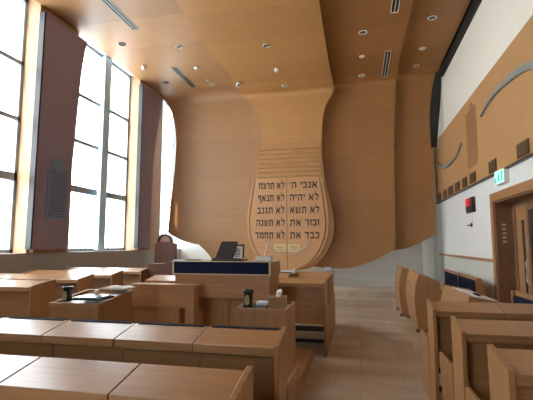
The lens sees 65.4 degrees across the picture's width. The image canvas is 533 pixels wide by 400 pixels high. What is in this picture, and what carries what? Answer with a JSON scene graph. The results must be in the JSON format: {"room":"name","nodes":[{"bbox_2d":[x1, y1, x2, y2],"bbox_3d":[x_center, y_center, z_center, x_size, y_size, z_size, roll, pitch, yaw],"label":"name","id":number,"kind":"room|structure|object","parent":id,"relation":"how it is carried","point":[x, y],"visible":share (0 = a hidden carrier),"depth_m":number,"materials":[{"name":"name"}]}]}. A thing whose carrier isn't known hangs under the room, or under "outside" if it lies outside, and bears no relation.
{"room":"house of worship","nodes":[
{"label":"house of worship","id":0,"kind":"room"},
{"bbox_2d":[0,0,180,273],"bbox_3d":[-5.092,-1.162,5.879,0.500,6.750,18.000,-1,-6,12],"label":"wall","id":1,"kind":"structure","parent":0,"point":[19,261],"depth_m":8.76,"materials":[{"name":"grey paint"}]},
{"bbox_2d":[0,0,27,252],"bbox_3d":[-5.089,-1.660,6.394,0.210,4.990,3.300,-1,-6,12],"label":"window","id":2,"kind":"structure","parent":1,"relation":"in","point":[11,176],"depth_m":7.89,"materials":[{"name":"metal"}]},
{"bbox_2d":[25,12,86,252],"bbox_3d":[-4.250,-1.287,8.487,0.140,4.690,1.293,-1,-6,12],"label":"wall panel","id":3,"kind":"object","parent":1,"relation":"attached to","point":[60,52],"visible":0.97,"depth_m":8.24,"materials":[{"name":"brown wood"}]},
{"bbox_2d":[45,158,67,219],"bbox_3d":[-4.200,-0.227,8.337,0.045,1.230,0.550,-1,-6,12],"label":"wall plaque","id":4,"kind":"object","parent":3,"relation":"attached to","point":[57,175],"visible":1,"depth_m":8.30,"materials":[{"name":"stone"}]},
{"bbox_2d":[68,44,130,251],"bbox_3d":[-4.200,-1.233,10.425,0.210,4.990,2.700,-1,-6,12],"label":"window","id":5,"kind":"structure","parent":1,"relation":"in","point":[99,192],"depth_m":10.49,"materials":[{"name":"metal"}]},
{"bbox_2d":[134,84,162,249],"bbox_3d":[-3.440,-0.898,12.161,0.140,4.690,1.216,-1,-6,12],"label":"wall panel","id":6,"kind":"object","parent":1,"relation":"attached to","point":[150,103],"visible":1,"depth_m":11.85,"materials":[{"name":"brown wood"}]},
{"bbox_2d":[160,100,174,236],"bbox_3d":[-3.434,-0.865,13.898,0.210,4.990,1.550,-1,-6,12],"label":"window","id":7,"kind":"structure","parent":1,"relation":"in","point":[165,105],"depth_m":13.85,"materials":[{"name":"metal"}]},
{"bbox_2d":[35,0,200,244],"bbox_3d":[-4.405,-1.854,4.997,1.390,4.798,16.440,-1,-6,12],"label":"wall panel","id":8,"kind":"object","parent":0,"point":[184,216],"depth_m":12.66,"materials":[{"name":"beige wood"}]},
{"bbox_2d":[81,0,261,259],"bbox_3d":[-2.880,-1.552,4.609,2.720,5.452,16.400,-1,-6,12],"label":"wall panel","id":9,"kind":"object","parent":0,"point":[231,128],"depth_m":12.37,"materials":[{"name":"beige wood"}]},
{"bbox_2d":[101,0,138,29],"bbox_3d":[-3.010,-3.806,8.479,0.150,0.011,1.300,-1,-6,12],"label":"ceiling vent","id":10,"kind":"object","parent":9,"relation":"in","point":[108,3],"visible":1,"depth_m":8.50,"materials":[{"name":"grey metal"}]},
{"bbox_2d":[171,67,195,87],"bbox_3d":[-2.326,-3.457,11.766,0.150,0.011,1.450,-1,-6,12],"label":"ceiling vent","id":11,"kind":"object","parent":9,"relation":"in","point":[175,69],"visible":1,"depth_m":11.71,"materials":[{"name":"grey metal"}]},
{"bbox_2d":[176,0,333,270],"bbox_3d":[-1.146,-1.433,4.075,2.770,5.270,16.130,-1,-6,12],"label":"wall panel","id":12,"kind":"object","parent":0,"point":[235,32],"depth_m":10.22,"materials":[{"name":"brown wood"}]},
{"bbox_2d":[247,177,328,269],"bbox_3d":[0.575,0.660,11.628,2.328,2.580,0.159,-1,-6,12],"label":"doors","id":13,"kind":"structure","parent":12,"relation":"attached to","point":[288,214],"depth_m":11.61,"materials":[{"name":"brown wood"}]},
{"bbox_2d":[257,145,320,176],"bbox_3d":[0.636,-1.105,11.862,1.840,0.860,0.050,-1,-6,12],"label":"trim","id":14,"kind":"structure","parent":12,"relation":"attached to","point":[307,146],"depth_m":11.83,"materials":[{"name":"brown wood"}]},
{"bbox_2d":[296,348,313,395],"bbox_3d":[-0.910,2.061,4.975,2.710,0.150,2.260,-1,-6,12],"label":"floor","id":15,"kind":"structure","parent":0,"point":[304,356],"depth_m":5.20,"materials":[{"name":"brown wood"}]},
{"bbox_2d":[48,289,131,320],"bbox_3d":[-1.892,1.470,4.480,0.570,0.920,0.644,-1,-6,12],"label":"lectern","id":16,"kind":"object","parent":15,"relation":"on","point":[119,307],"visible":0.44,"depth_m":4.32,"materials":[{"name":"brown wood"}]},
{"bbox_2d":[62,286,73,300],"bbox_3d":[-2.108,0.993,4.405,0.112,0.155,0.112,-1,-6,12],"label":"cup","id":17,"kind":"object","parent":16,"relation":"on","point":[67,290],"visible":0.96,"depth_m":4.37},
{"bbox_2d":[70,294,113,300],"bbox_3d":[-1.844,1.032,4.394,0.340,0.031,0.280,-1,-6,12],"label":"open book","id":18,"kind":"object","parent":16,"relation":"on","point":[89,297],"visible":0.95,"depth_m":4.29,"materials":[{"name":"white paper"}]},
{"bbox_2d":[99,285,134,290],"bbox_3d":[-1.678,0.990,4.687,0.320,0.032,0.250,-1,-6,12],"label":"open book","id":19,"kind":"object","parent":16,"relation":"on","point":[115,287],"visible":1,"depth_m":4.60,"materials":[{"name":"white paper"}]},
{"bbox_2d":[131,283,201,323],"bbox_3d":[-1.288,1.547,5.293,0.900,0.940,0.190,-1,-6,12],"label":"desk","id":20,"kind":"object","parent":15,"relation":"on","point":[151,302],"visible":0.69,"depth_m":5.25,"materials":[{"name":"brown wood"}]},
{"bbox_2d":[172,259,279,326],"bbox_3d":[-0.527,1.444,5.660,1.335,1.222,0.692,-1,-6,12],"label":"table","id":21,"kind":"object","parent":15,"relation":"on","point":[223,283],"visible":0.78,"depth_m":5.44,"materials":[{"name":"brown wood"}]},
{"bbox_2d":[211,258,247,260],"bbox_3d":[-0.500,0.812,5.686,0.435,0.040,0.320,-1,-6,12],"label":"book stand","id":22,"kind":"object","parent":21,"relation":"on","point":[213,259],"visible":0.98,"depth_m":5.54,"materials":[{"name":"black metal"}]},
{"bbox_2d":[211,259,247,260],"bbox_3d":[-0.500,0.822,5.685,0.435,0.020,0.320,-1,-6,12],"label":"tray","id":23,"kind":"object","parent":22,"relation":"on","point":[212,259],"depth_m":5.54,"materials":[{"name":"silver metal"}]},
{"bbox_2d":[215,241,244,258],"bbox_3d":[-0.499,0.687,5.676,0.374,0.238,0.152,-1,-6,12],"label":"book","id":24,"kind":"object","parent":22,"relation":"on","point":[227,249],"visible":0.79,"depth_m":5.65,"materials":[{"name":"leather"}]},
{"bbox_2d":[256,256,272,260],"bbox_3d":[-0.029,0.781,5.534,0.210,0.066,0.140,-1,-6,12],"label":"glass dish","id":25,"kind":"object","parent":21,"relation":"on","point":[258,258],"visible":0.97,"depth_m":5.47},
{"bbox_2d":[235,300,295,379],"bbox_3d":[0.001,1.464,4.089,0.495,0.850,0.554,-1,-6,12],"label":"lectern","id":26,"kind":"object","parent":15,"relation":"on","point":[247,317],"visible":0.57,"depth_m":3.88,"materials":[{"name":"brown wood"}]},
{"bbox_2d":[242,303,267,308],"bbox_3d":[-0.098,1.051,4.090,0.220,0.028,0.320,-1,-6,12],"label":"tray","id":27,"kind":"object","parent":26,"relation":"on","point":[254,304],"visible":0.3,"depth_m":4.01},
{"bbox_2d":[243,289,253,305],"bbox_3d":[-0.179,0.955,4.056,0.112,0.155,0.112,-1,-6,12],"label":"candle","id":28,"kind":"object","parent":27,"relation":"on","point":[248,293],"visible":1,"depth_m":4.01,"materials":[{"name":"black"}]},
{"bbox_2d":[256,300,267,304],"bbox_3d":[-0.034,1.027,4.150,0.110,0.028,0.140,-1,-6,12],"label":"pack","id":29,"kind":"object","parent":27,"relation":"on","point":[260,302],"visible":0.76,"depth_m":4.09},
{"bbox_2d":[268,289,286,308],"bbox_3d":[0.112,0.970,4.098,0.180,0.184,0.170,0,-6,4],"label":"tissue box","id":30,"kind":"object","parent":26,"relation":"on","point":[278,301],"visible":0.91,"depth_m":4.01,"materials":[{"name":"brown wood"}]},
{"bbox_2d":[170,131,440,279],"bbox_3d":[1.042,-0.396,13.813,9.070,6.900,0.200,-1,-6,12],"label":"wall","id":31,"kind":"structure","parent":0,"point":[384,267],"depth_m":12.88,"materials":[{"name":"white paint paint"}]},
{"bbox_2d":[334,278,443,286],"bbox_3d":[1.047,2.536,12.987,8.400,0.165,0.700,-1,-6,12],"label":"trim","id":32,"kind":"structure","parent":31,"relation":"attached to","point":[337,281],"depth_m":12.26,"materials":[{"name":"paint"}]},
{"bbox_2d":[314,0,412,267],"bbox_3d":[0.733,-1.621,3.866,2.458,5.401,16.490,-1,-6,12],"label":"wall panel","id":33,"kind":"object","parent":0,"point":[358,122],"depth_m":11.64,"materials":[{"name":"orange wood"}]},
{"bbox_2d":[358,30,366,34],"bbox_3d":[2.126,-3.696,9.158,0.190,0.017,0.190,-1,-6,12],"label":"recessed light","id":34,"kind":"object","parent":33,"relation":"in","point":[362,32],"visible":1,"depth_m":9.16,"materials":[{"name":"white metal"}]},
{"bbox_2d":[381,50,391,76],"bbox_3d":[3.114,-3.524,10.806,0.150,0.011,1.600,-1,-6,12],"label":"ceiling vent","id":35,"kind":"object","parent":33,"relation":"in","point":[387,55],"visible":1,"depth_m":10.73,"materials":[{"name":"grey metal"}]},
{"bbox_2d":[390,0,399,12],"bbox_3d":[2.461,-3.838,7.843,0.150,0.011,1.100,-1,-6,12],"label":"ceiling vent","id":36,"kind":"object","parent":33,"relation":"in","point":[395,3],"visible":1,"depth_m":8.16,"materials":[{"name":"grey metal"}]},
{"bbox_2d":[334,286,397,307],"bbox_3d":[0.757,2.709,12.106,8.600,0.365,2.500,-1,-6,12],"label":"floor","id":37,"kind":"structure","parent":0,"point":[345,296],"depth_m":10.79,"materials":[{"name":"wood"}]},
{"bbox_2d":[295,307,441,399],"bbox_3d":[-0.397,2.171,4.593,10.070,0.150,18.200,-1,-6,12],"label":"floor","id":38,"kind":"structure","parent":0,"point":[374,353],"depth_m":5.78,"materials":[{"name":"wood"}]},
{"bbox_2d":[0,354,253,399],"bbox_3d":[-1.685,1.337,2.365,3.390,1.039,0.889,-1,-6,12],"label":"pew","id":39,"kind":"object","parent":38,"relation":"on","point":[21,377],"visible":1,"depth_m":1.87,"materials":[{"name":"brown wood"}]},
{"bbox_2d":[0,316,298,399],"bbox_3d":[-2.037,1.446,3.394,4.520,1.039,0.899,-1,-6,12],"label":"pew","id":40,"kind":"object","parent":38,"relation":"on","point":[264,349],"visible":0.7,"depth_m":2.83,"materials":[{"name":"brown wood"}]},
{"bbox_2d":[145,275,174,282],"bbox_3d":[-1.639,1.763,6.619,0.500,1.090,0.320,-1,-6,12],"label":"desk","id":41,"kind":"object","parent":38,"relation":"on","point":[156,278],"visible":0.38,"depth_m":6.61,"materials":[{"name":"brown wood"}]},
{"bbox_2d":[148,261,174,278],"bbox_3d":[-1.874,1.826,8.069,0.780,1.270,0.450,-1,-6,12],"label":"wooden stand","id":42,"kind":"object","parent":38,"relation":"on","point":[165,268],"visible":0.24,"depth_m":7.98,"materials":[{"name":"brown wood"}]},
{"bbox_2d":[154,234,176,262],"bbox_3d":[-2.879,1.864,11.365,0.650,1.889,0.530,-1,-6,12],"label":"chair","id":43,"kind":"object","parent":38,"relation":"on","point":[165,249],"visible":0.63,"depth_m":11.62,"materials":[{"name":"brown wood"}]},
{"bbox_2d":[279,278,329,356],"bbox_3d":[0.275,1.745,6.451,1.350,1.089,0.829,-1,-6,12],"label":"desk","id":44,"kind":"object","parent":38,"relation":"on","point":[309,296],"visible":0.39,"depth_m":6.14,"materials":[{"name":"brown wood"}]},
{"bbox_2d":[295,321,323,323],"bbox_3d":[0.531,1.802,6.162,0.664,0.025,0.210,-1,-6,12],"label":"shelf","id":45,"kind":"object","parent":44,"relation":"attached to","point":[301,322],"depth_m":6.05,"materials":[{"name":"brown wood"}]},
{"bbox_2d":[279,274,332,342],"bbox_3d":[0.459,1.834,7.286,1.350,1.089,0.829,-1,-6,12],"label":"pew","id":46,"kind":"object","parent":38,"relation":"on","point":[329,299],"visible":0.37,"depth_m":7.01,"materials":[{"name":"brown wood"}]},
{"bbox_2d":[288,269,298,275],"bbox_3d":[0.459,1.233,7.107,0.170,0.123,0.150,1,-6,-5],"label":"tissue box","id":47,"kind":"object","parent":46,"relation":"on","point":[293,273],"visible":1,"depth_m":7.03,"materials":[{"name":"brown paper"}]},
{"bbox_2d":[279,271,335,331],"bbox_3d":[0.643,1.922,8.121,1.350,1.089,0.829,-1,-6,12],"label":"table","id":48,"kind":"object","parent":38,"relation":"on","point":[299,272],"visible":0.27,"depth_m":7.85,"materials":[{"name":"brown wood"}]},
{"bbox_2d":[395,265,415,316],"bbox_3d":[3.288,2.096,9.718,0.450,1.080,1.020,-1,-6,12],"label":"bench","id":49,"kind":"object","parent":38,"relation":"on","point":[401,273],"visible":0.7,"depth_m":9.29,"materials":[{"name":"brown wood"}]},
{"bbox_2d":[405,270,440,332],"bbox_3d":[3.104,1.966,8.300,0.460,1.040,1.560,-1,-6,12],"label":"bench","id":50,"kind":"object","parent":38,"relation":"on","point":[419,288],"visible":0.83,"depth_m":7.59,"materials":[{"name":"brown wood"}]},
{"bbox_2d":[441,269,486,295],"bbox_3d":[4.014,2.042,8.781,0.530,0.990,2.850,-1,-6,12],"label":"bench","id":51,"kind":"object","parent":38,"relation":"on","point":[453,278],"visible":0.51,"depth_m":8.35,"materials":[{"name":"brown wood"}]},
{"bbox_2d":[441,284,501,302],"bbox_3d":[2.651,1.683,5.440,0.455,0.999,1.530,-1,-6,12],"label":"desk","id":52,"kind":"object","parent":38,"relation":"on","point":[450,294],"visible":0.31,"depth_m":5.44,"materials":[{"name":"brown wood"}]},
{"bbox_2d":[452,287,473,292],"bbox_3d":[2.705,1.238,5.655,0.220,0.046,0.500,-1,-6,12],"label":"paper sheet","id":53,"kind":"object","parent":52,"relation":"on","point":[461,290],"visible":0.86,"depth_m":5.65,"materials":[{"name":"white paper"}]},
{"bbox_2d":[465,292,495,300],"bbox_3d":[2.638,1.190,5.119,0.240,0.049,0.480,-1,-6,12],"label":"paper sheet","id":54,"kind":"object","parent":52,"relation":"on","point":[481,296],"visible":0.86,"depth_m":5.04,"materials":[{"name":"white paper"}]},
{"bbox_2d":[420,299,532,399],"bbox_3d":[2.500,1.528,4.166,1.680,1.039,0.919,-1,-6,12],"label":"pew","id":55,"kind":"object","parent":38,"relation":"on","point":[438,339],"visible":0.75,"depth_m":4.02,"materials":[{"name":"brown wood"}]},
{"bbox_2d":[439,316,532,399],"bbox_3d":[2.289,1.422,3.163,1.660,1.039,0.919,-1,-6,12],"label":"pew","id":56,"kind":"object","parent":38,"relation":"on","point":[470,337],"visible":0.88,"depth_m":3.03,"materials":[{"name":"brown wood"}]},
{"bbox_2d":[465,344,532,399],"bbox_3d":[2.086,1.324,2.241,1.660,1.039,0.919,-1,-6,12],"label":"pew","id":57,"kind":"object","parent":38,"relation":"on","point":[510,370],"visible":1,"depth_m":2.14,"materials":[{"name":"brown wood"}]},
{"bbox_2d":[511,290,532,303],"bbox_3d":[3.101,1.642,5.010,0.530,0.990,0.950,-1,-6,12],"label":"bench","id":58,"kind":"object","parent":38,"relation":"on","point":[517,296],"visible":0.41,"depth_m":5.22,"materials":[{"name":"brown wood"}]},
{"bbox_2d":[394,0,470,249],"bbox_3d":[2.305,-1.976,3.701,1.615,5.110,16.770,-1,-6,12],"label":"wall panel","id":59,"kind":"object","parent":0,"point":[413,159],"depth_m":11.63,"materials":[{"name":"orange wood"}]},
{"bbox_2d":[427,15,436,20],"bbox_3d":[3.547,-3.895,8.886,0.190,0.017,0.190,-1,-6,12],"label":"recessed light","id":60,"kind":"object","parent":59,"relation":"in","point":[433,17],"visible":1,"depth_m":8.87,"materials":[{"name":"white plastic"}]},
{"bbox_2d":[434,15,532,202],"bbox_3d":[3.301,-1.740,4.079,0.050,1.840,17.980,-1,-6,12],"label":"wall","id":61,"kind":"structure","parent":0,"point":[507,121],"depth_m":7.17,"materials":[{"name":"brown wood"}]},
{"bbox_2d":[422,236,435,279],"bbox_3d":[4.829,-0.407,12.568,0.340,5.600,0.340,-1,-6,12],"label":"trim","id":62,"kind":"structure","parent":61,"relation":"attached to","point":[428,247],"depth_m":12.21,"materials":[{"name":"white paint"}]},
{"bbox_2d":[443,189,446,197],"bbox_3d":[4.893,-0.170,11.387,0.023,0.210,0.383,-1,-6,12],"label":"memorial plaque","id":63,"kind":"object","parent":61,"relation":"attached to","point":[445,190],"visible":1,"depth_m":11.31,"materials":[{"name":"brown metal"}]},
{"bbox_2d":[436,142,462,167],"bbox_3d":[4.739,-1.059,10.840,0.049,0.378,2.930,-1,-6,12],"label":"wall ornament","id":64,"kind":"object","parent":61,"relation":"attached to","point":[453,159],"visible":1,"depth_m":10.35,"materials":[{"name":"grey metal"}]},
{"bbox_2d":[448,185,452,195],"bbox_3d":[4.742,-0.243,10.701,0.023,0.210,0.507,-1,-6,12],"label":"memorial plaque","id":65,"kind":"object","parent":61,"relation":"attached to","point":[450,189],"visible":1,"depth_m":10.65,"materials":[{"name":"brown metal"}]},
{"bbox_2d":[430,0,471,147],"bbox_3d":[3.015,-3.467,3.671,0.347,2.270,16.710,-1,-6,12],"label":"trim","id":66,"kind":"structure","parent":61,"relation":"attached to","point":[436,90],"depth_m":11.71,"materials":[{"name":"black metal"}]},
{"bbox_2d":[455,181,459,191],"bbox_3d":[4.581,-0.321,9.970,0.023,0.210,0.439,-1,-6,12],"label":"memorial plaque","id":67,"kind":"object","parent":61,"relation":"attached to","point":[457,184],"visible":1,"depth_m":9.90,"materials":[{"name":"brown metal"}]},
{"bbox_2d":[462,176,466,187],"bbox_3d":[4.430,-0.393,9.285,0.023,0.210,0.381,-1,-6,12],"label":"memorial plaque","id":68,"kind":"object","parent":61,"relation":"attached to","point":[464,180],"visible":1,"depth_m":9.24,"materials":[{"name":"brown metal"}]},
{"bbox_2d":[465,102,477,168],"bbox_3d":[4.280,-1.366,8.662,0.006,1.307,0.780,-1,-6,12],"label":"vent","id":69,"kind":"object","parent":61,"relation":"attached to","point":[471,102],"depth_m":8.64,"materials":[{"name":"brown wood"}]},
{"bbox_2d":[469,171,475,183],"bbox_3d":[4.287,-0.462,8.637,0.023,0.210,0.438,-1,-6,12],"label":"memorial plaque","id":70,"kind":"object","parent":61,"relation":"attached to","point":[472,177],"visible":1,"depth_m":8.60,"materials":[{"name":"brown metal"}]},
{"bbox_2d":[488,158,496,173],"bbox_3d":[4.005,-0.598,7.358,0.023,0.210,0.396,-1,-6,12],"label":"memorial plaque","id":71,"kind":"object","parent":61,"relation":"attached to","point":[492,165],"visible":1,"depth_m":7.32,"materials":[{"name":"brown metal"}]},
{"bbox_2d":[479,60,532,116],"bbox_3d":[3.789,-1.728,6.554,0.049,0.408,2.800,-1,-6,12],"label":"wall ornament","id":72,"kind":"object","parent":61,"relation":"attached to","point":[527,66],"visible":1,"depth_m":6.42,"materials":[{"name":"grey metal"}]},
{"bbox_2d":[516,138,529,158],"bbox_3d":[3.707,-0.741,6.004,0.023,0.210,0.439,-1,-6,12],"label":"memorial plaque","id":73,"kind":"object","parent":61,"relation":"attached to","point":[523,148],"visible":1,"depth_m":5.97,"materials":[{"name":"brown metal"}]},
{"bbox_2d":[437,0,532,299],"bbox_3d":[3.474,-1.434,4.019,0.300,6.900,18.000,-1,-6,12],"label":"wall","id":74,"kind":"structure","parent":0,"point":[495,24],"depth_m":8.52,"materials":[{"name":"beige paint"}]},
{"bbox_2d":[441,0,481,76],"bbox_3d":[3.132,-4.407,3.586,0.050,0.280,16.400,-1,-6,12],"label":"trim","id":75,"kind":"structure","parent":74,"relation":"attached to","point":[474,5],"depth_m":9.37,"materials":[{"name":"black metal"}]},
{"bbox_2d":[439,253,492,261],"bbox_3d":[3.320,0.712,3.825,0.035,0.060,18.000,-1,-6,12],"label":"trim","id":76,"kind":"structure","parent":74,"relation":"attached to","point":[442,254],"depth_m":9.21,"materials":[{"name":"brown wood"}]},
{"bbox_2d":[465,196,475,213],"bbox_3d":[4.392,0.114,8.944,0.074,0.320,0.560,-1,-6,12],"label":"clock display","id":77,"kind":"object","parent":74,"relation":"attached to","point":[470,203],"visible":1,"depth_m":8.80,"materials":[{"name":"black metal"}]},
{"bbox_2d":[436,153,532,203],"bbox_3d":[3.294,-0.812,3.982,0.065,0.025,17.980,-1,-6,12],"label":"trim","id":78,"kind":"structure","parent":74,"relation":"attached to","point":[531,154],"depth_m":7.74,"materials":[{"name":"grey metal"}]},
{"bbox_2d":[494,168,508,185],"bbox_3d":[3.940,-0.388,6.961,0.090,0.240,0.470,-1,-6,12],"label":"exit sign","id":79,"kind":"object","parent":74,"relation":"attached to","point":[502,175],"visible":0.98,"depth_m":6.83,"materials":[{"name":"white plastic"}]},
{"bbox_2d":[489,178,532,302],"bbox_3d":[4.007,1.002,6.181,0.370,2.510,2.730,-1,-6,12],"label":"door","id":80,"kind":"structure","parent":74,"relation":"in","point":[512,206],"depth_m":7.27,"materials":[{"name":"brown wood"}]},
{"bbox_2d":[502,224,506,242],"bbox_3d":[4.235,0.592,7.389,0.060,0.340,0.010,-1,-6,12],"label":"fitting","id":81,"kind":"object","parent":80,"relation":"attached to","point":[504,237],"visible":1,"depth_m":7.38,"materials":[{"name":"silver metal"}]},
{"bbox_3d":[-3.317,2.289,7.129,2.380,0.150,4.900,-1,-6,12],"label":"floor","id":82,"kind":"structure","parent":0,"visible":0},
{"bbox_2d":[0,279,55,317],"bbox_3d":[-3.602,1.542,5.526,1.800,0.999,0.849,-1,-6,12],"label":"pew","id":83,"kind":"object","parent":82,"relation":"on","point":[19,298],"visible":0.47,"depth_m":5.17,"materials":[{"name":"brown wood"}]},
{"bbox_2d":[0,273,93,300],"bbox_3d":[-3.503,1.648,6.532,1.800,0.999,0.789,-1,-6,12],"label":"pew","id":84,"kind":"object","parent":82,"relation":"on","point":[80,283],"visible":0.28,"depth_m":6.23,"materials":[{"name":"brown wood"}]},
{"bbox_2d":[22,269,132,321],"bbox_3d":[-3.335,1.742,7.412,1.750,0.999,0.789,-1,-6,12],"label":"pew","id":85,"kind":"object","parent":82,"relation":"on","point":[102,279],"visible":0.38,"depth_m":7.12,"materials":[{"name":"brown wood"}]},
{"bbox_2d":[61,266,147,289],"bbox_3d":[-3.131,1.839,8.335,1.750,0.999,0.789,-1,-6,12],"label":"pew","id":86,"kind":"object","parent":82,"relation":"on","point":[130,275],"visible":0.23,"depth_m":8.03,"materials":[{"name":"brown wood"}]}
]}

